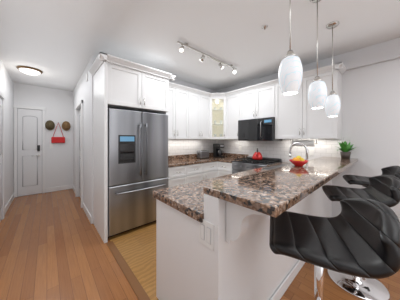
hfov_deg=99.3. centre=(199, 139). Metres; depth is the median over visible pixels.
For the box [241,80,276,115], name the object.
upper cabinet
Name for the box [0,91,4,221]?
door
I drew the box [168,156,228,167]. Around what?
countertop
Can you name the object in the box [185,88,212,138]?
upper cabinet
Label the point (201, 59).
spotlights
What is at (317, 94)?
pendant light
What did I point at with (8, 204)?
baseboard
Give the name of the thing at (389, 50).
wall
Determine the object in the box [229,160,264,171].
oven
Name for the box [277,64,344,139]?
upper cabinet
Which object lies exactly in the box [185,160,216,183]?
base cabinet
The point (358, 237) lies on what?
stool
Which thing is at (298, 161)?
fruit bowl
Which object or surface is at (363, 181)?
stool
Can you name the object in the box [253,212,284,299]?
base cabinet
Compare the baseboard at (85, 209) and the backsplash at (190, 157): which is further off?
the backsplash at (190, 157)
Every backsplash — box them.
[168,153,212,159]
[222,153,248,159]
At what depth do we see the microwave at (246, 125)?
3.53 m
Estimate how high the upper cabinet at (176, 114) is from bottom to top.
1.085 m
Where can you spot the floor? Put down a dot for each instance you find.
(53, 246)
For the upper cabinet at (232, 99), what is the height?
1.085 m
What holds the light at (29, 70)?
attached to the ceiling
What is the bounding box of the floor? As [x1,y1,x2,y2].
[0,189,399,299]
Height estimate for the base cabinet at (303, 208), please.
0.868 m
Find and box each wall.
[0,56,399,223]
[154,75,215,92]
[216,37,399,92]
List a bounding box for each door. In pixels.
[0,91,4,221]
[13,105,45,197]
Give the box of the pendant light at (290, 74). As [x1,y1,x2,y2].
[278,0,302,94]
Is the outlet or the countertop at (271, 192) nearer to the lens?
the countertop at (271, 192)
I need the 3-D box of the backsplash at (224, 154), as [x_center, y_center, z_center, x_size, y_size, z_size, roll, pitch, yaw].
[0.799,0.390,4.326,0.020,0.100,0.992,0,0,-42]
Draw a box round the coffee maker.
[213,144,223,157]
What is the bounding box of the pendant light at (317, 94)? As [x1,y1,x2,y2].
[308,0,326,108]
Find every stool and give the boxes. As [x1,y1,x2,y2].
[269,198,399,299]
[322,175,399,299]
[343,166,399,186]
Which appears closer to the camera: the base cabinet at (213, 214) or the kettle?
the base cabinet at (213, 214)
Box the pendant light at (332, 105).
[324,21,340,116]
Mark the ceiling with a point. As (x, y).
(59, 44)
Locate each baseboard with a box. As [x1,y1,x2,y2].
[4,193,13,214]
[45,185,71,192]
[83,203,91,223]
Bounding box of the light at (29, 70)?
[16,66,42,74]
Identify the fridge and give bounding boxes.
[108,108,167,237]
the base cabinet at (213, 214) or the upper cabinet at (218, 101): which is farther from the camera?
the upper cabinet at (218, 101)
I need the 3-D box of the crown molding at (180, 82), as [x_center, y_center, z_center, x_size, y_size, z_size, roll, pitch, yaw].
[-0.266,-1.219,4.025,1.830,0.258,0.058,0,0,-42]
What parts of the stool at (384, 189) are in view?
seat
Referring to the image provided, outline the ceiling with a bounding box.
[0,0,399,91]
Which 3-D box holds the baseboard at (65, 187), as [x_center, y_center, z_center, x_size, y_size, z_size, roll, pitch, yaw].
[-3.767,1.295,4.535,0.530,0.110,0.018,0,0,-42]
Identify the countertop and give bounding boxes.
[153,160,284,223]
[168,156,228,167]
[201,156,356,217]
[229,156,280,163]
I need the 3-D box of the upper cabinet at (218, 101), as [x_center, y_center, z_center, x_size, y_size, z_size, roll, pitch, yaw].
[0.425,-0.553,4.053,0.279,0.955,0.280,0,0,-42]
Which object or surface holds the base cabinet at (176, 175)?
on the floor
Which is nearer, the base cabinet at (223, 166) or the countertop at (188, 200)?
the countertop at (188, 200)
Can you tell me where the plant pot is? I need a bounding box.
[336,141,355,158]
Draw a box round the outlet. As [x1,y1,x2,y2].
[309,148,313,154]
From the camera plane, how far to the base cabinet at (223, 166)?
3.70 m
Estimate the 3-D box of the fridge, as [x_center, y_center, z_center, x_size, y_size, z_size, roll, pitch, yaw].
[-1.073,0.459,2.791,0.916,1.778,0.756,0,0,-42]
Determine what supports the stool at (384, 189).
on the floor
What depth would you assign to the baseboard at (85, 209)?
2.96 m
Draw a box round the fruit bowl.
[289,156,308,166]
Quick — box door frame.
[75,100,82,207]
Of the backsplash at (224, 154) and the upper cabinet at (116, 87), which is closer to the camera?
the upper cabinet at (116, 87)
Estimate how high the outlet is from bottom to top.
0.120 m
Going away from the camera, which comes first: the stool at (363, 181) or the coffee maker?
the stool at (363, 181)
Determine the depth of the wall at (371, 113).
2.97 m
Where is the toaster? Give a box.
[197,150,208,158]
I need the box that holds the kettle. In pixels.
[252,148,262,159]
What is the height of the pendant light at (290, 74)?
1.024 m
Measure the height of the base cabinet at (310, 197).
0.868 m
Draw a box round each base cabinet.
[156,200,252,299]
[167,164,184,187]
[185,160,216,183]
[217,160,232,175]
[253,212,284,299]
[285,196,308,267]
[309,196,312,215]
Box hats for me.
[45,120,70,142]
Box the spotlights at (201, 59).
[177,41,236,73]
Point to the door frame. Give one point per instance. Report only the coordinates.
(79, 104)
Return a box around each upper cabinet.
[93,60,168,113]
[165,84,184,138]
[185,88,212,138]
[213,93,224,135]
[221,89,240,138]
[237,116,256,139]
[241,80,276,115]
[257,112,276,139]
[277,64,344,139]
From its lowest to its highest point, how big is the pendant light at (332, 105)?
1.074 m
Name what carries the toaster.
on the countertop at (195, 161)

